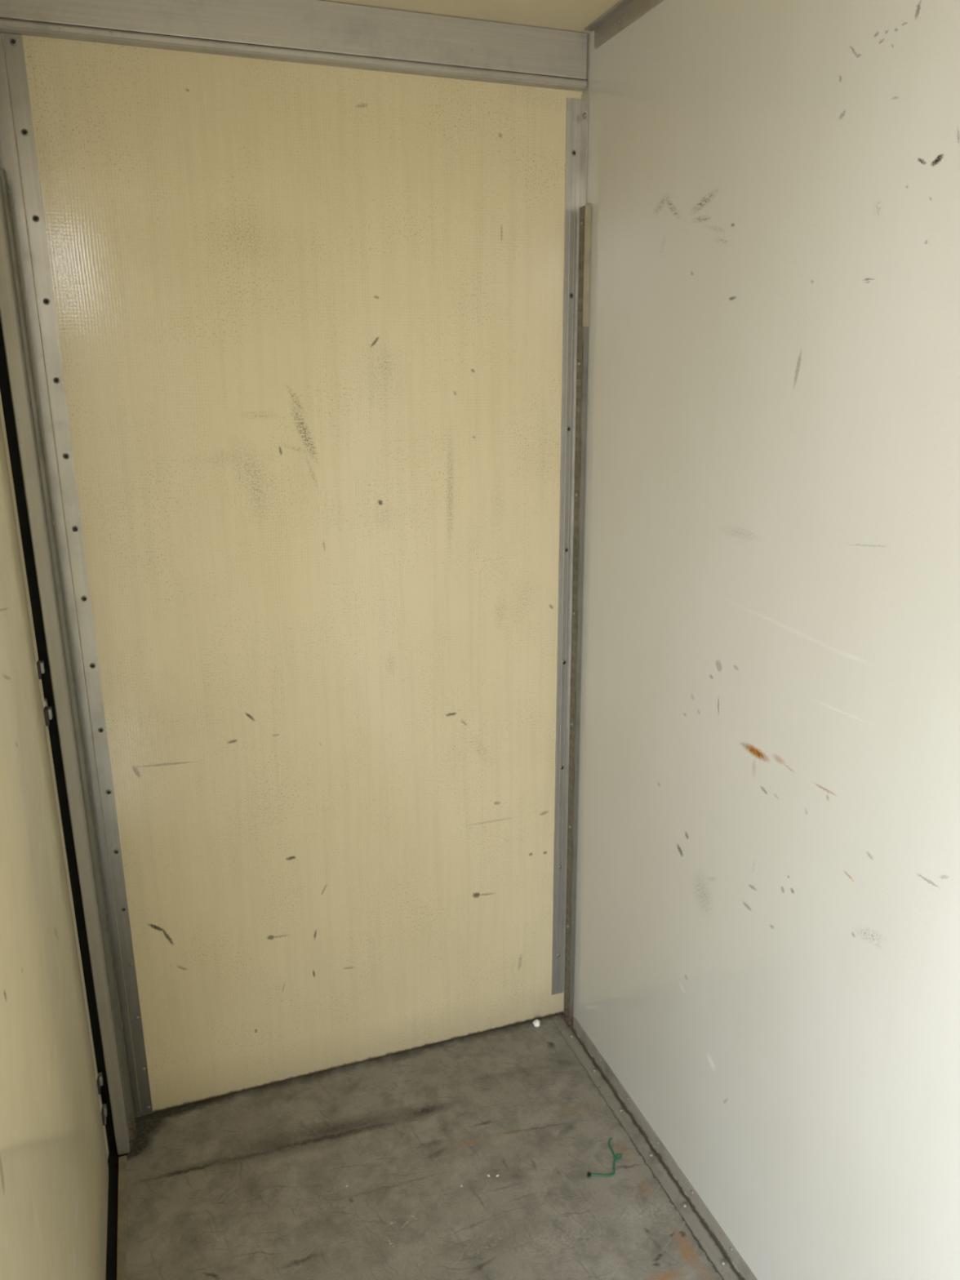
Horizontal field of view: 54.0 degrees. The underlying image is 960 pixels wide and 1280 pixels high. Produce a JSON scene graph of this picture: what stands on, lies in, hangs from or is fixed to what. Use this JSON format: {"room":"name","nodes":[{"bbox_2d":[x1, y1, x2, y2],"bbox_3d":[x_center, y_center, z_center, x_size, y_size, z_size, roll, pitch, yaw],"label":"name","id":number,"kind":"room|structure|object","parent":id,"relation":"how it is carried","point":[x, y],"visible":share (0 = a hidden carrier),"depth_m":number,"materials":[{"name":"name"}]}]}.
{"room":"freight elevator interior","nodes":[
{"label":"freight elevator interior","id":0,"kind":"room"},
{"bbox_2d":[0,391,108,1279],"bbox_3d":[-0.529,0.208,0.976,0.039,2.050,1.400,-6,17,-19],"label":"wall","id":1,"kind":"structure","parent":0,"point":[54,1148],"depth_m":1.30,"materials":[{"name":"paint"}]},
{"bbox_2d":[0,317,126,1279],"bbox_3d":[-0.532,0.236,1.026,0.072,2.090,1.479,-6,17,-19],"label":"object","id":2,"kind":"structure","parent":1,"relation":"attached to","point":[113,1159],"depth_m":1.70,"materials":[{"name":"black rubber"}]},
{"bbox_2d":[116,1155,126,1279],"bbox_3d":[-0.268,1.387,0.684,0.015,0.054,2.644,-6,17,-19],"label":"trim","id":3,"kind":"structure","parent":1,"relation":"attached to","point":[122,1193],"depth_m":1.73,"materials":[{"name":"grey metal"}]},
{"bbox_2d":[1,32,582,1115],"bbox_3d":[-0.320,-0.051,1.868,1.200,2.207,0.050,-6,17,-19],"label":"wall","id":4,"kind":"structure","parent":0,"point":[308,317],"depth_m":1.81,"materials":[{"name":"beige laminate"}]},
{"bbox_2d":[0,32,141,1118],"bbox_3d":[-0.760,0.041,1.700,0.085,2.006,0.004,-6,17,-19],"label":"strip","id":5,"kind":"object","parent":4,"relation":"attached to","point":[8,150],"visible":0.46,"depth_m":1.63,"materials":[{"name":"metal"}]},
{"bbox_2d":[3,33,152,1115],"bbox_3d":[-0.711,0.036,1.716,0.029,2.006,0.005,-6,17,-19],"label":"strip","id":6,"kind":"object","parent":4,"relation":"attached to","point":[13,43],"visible":1,"depth_m":1.64,"materials":[{"name":"metal"}]},
{"bbox_2d":[0,0,587,91],"bbox_3d":[-0.334,-1.011,1.555,1.116,0.089,0.026,-6,17,-19],"label":"header beam","id":7,"kind":"structure","parent":4,"relation":"attached to","point":[312,32],"depth_m":1.57,"materials":[{"name":"metal"}]},
{"bbox_2d":[551,90,589,995],"bbox_3d":[0.187,-0.078,2.004,0.032,1.944,0.030,-6,17,-19],"label":"corner angle","id":8,"kind":"object","parent":4,"relation":"attached to","point":[577,110],"visible":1,"depth_m":1.96,"materials":[{"name":"metal"}]},
{"bbox_2d":[126,1012,724,1279],"bbox_3d":[0.193,1.326,0.897,1.003,0.050,2.750,-6,17,-19],"label":"floor","id":9,"kind":"structure","parent":0,"point":[251,1184],"depth_m":1.82,"materials":[{"name":"grey concrete"}]},
{"bbox_2d":[0,160,129,1155],"bbox_3d":[-0.738,0.056,1.658,0.029,2.000,0.093,-6,17,-19],"label":"post","id":10,"kind":"object","parent":9,"relation":"on","point":[9,307],"visible":0.96,"depth_m":1.61,"materials":[{"name":"grey metal"}]},
{"bbox_2d":[0,168,136,1141],"bbox_3d":[-0.720,0.148,1.683,0.015,1.800,0.026,-6,17,-19],"label":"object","id":11,"kind":"object","parent":10,"relation":"attached to","point":[87,793],"visible":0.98,"depth_m":1.65,"materials":[{"name":"metal"}]},
{"bbox_2d":[533,1019,540,1026],"bbox_3d":[0.136,0.915,2.251,0.019,0.014,0.022,-6,17,-19],"label":"chip","id":12,"kind":"object","parent":9,"relation":"on","point":[536,1023],"visible":1,"depth_m":2.25,"materials":[{"name":"white"}]},
{"bbox_2d":[586,1137,622,1177],"bbox_3d":[0.253,1.027,1.856,0.045,0.009,0.113,10,18,32],"label":"string","id":13,"kind":"object","parent":9,"relation":"on","point":[588,1174],"visible":1,"depth_m":1.85,"materials":[{"name":"green plastic"}]},
{"bbox_2d":[320,0,621,34],"bbox_3d":[0.116,-0.735,0.298,1.140,0.050,2.750,-6,17,-19],"label":"ceiling","id":14,"kind":"structure","parent":0,"point":[574,15],"depth_m":1.60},
{"bbox_2d":[563,0,959,1279],"bbox_3d":[0.687,0.246,0.781,0.060,2.207,2.750,-6,17,-19],"label":"wall","id":15,"kind":"structure","parent":0,"point":[767,938],"depth_m":1.36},
{"bbox_2d":[564,203,591,1026],"bbox_3d":[0.204,0.048,2.015,0.015,1.803,0.029,-6,16,-19],"label":"trim","id":16,"kind":"structure","parent":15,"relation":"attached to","point":[585,211],"depth_m":1.97,"materials":[{"name":"metal"}]},
{"bbox_2d":[584,0,663,48],"bbox_3d":[0.650,-0.744,0.474,0.019,0.033,2.699,-6,17,-19],"label":"trim","id":17,"kind":"structure","parent":15,"relation":"attached to","point":[624,12],"depth_m":1.60,"materials":[{"name":"metal"}]},
{"bbox_2d":[561,1017,757,1279],"bbox_3d":[0.660,1.249,1.012,0.034,0.032,2.684,-6,17,-19],"label":"baseboard","id":18,"kind":"structure","parent":15,"relation":"attached to","point":[728,1261],"depth_m":1.84,"materials":[{"name":"metal"}]}
]}

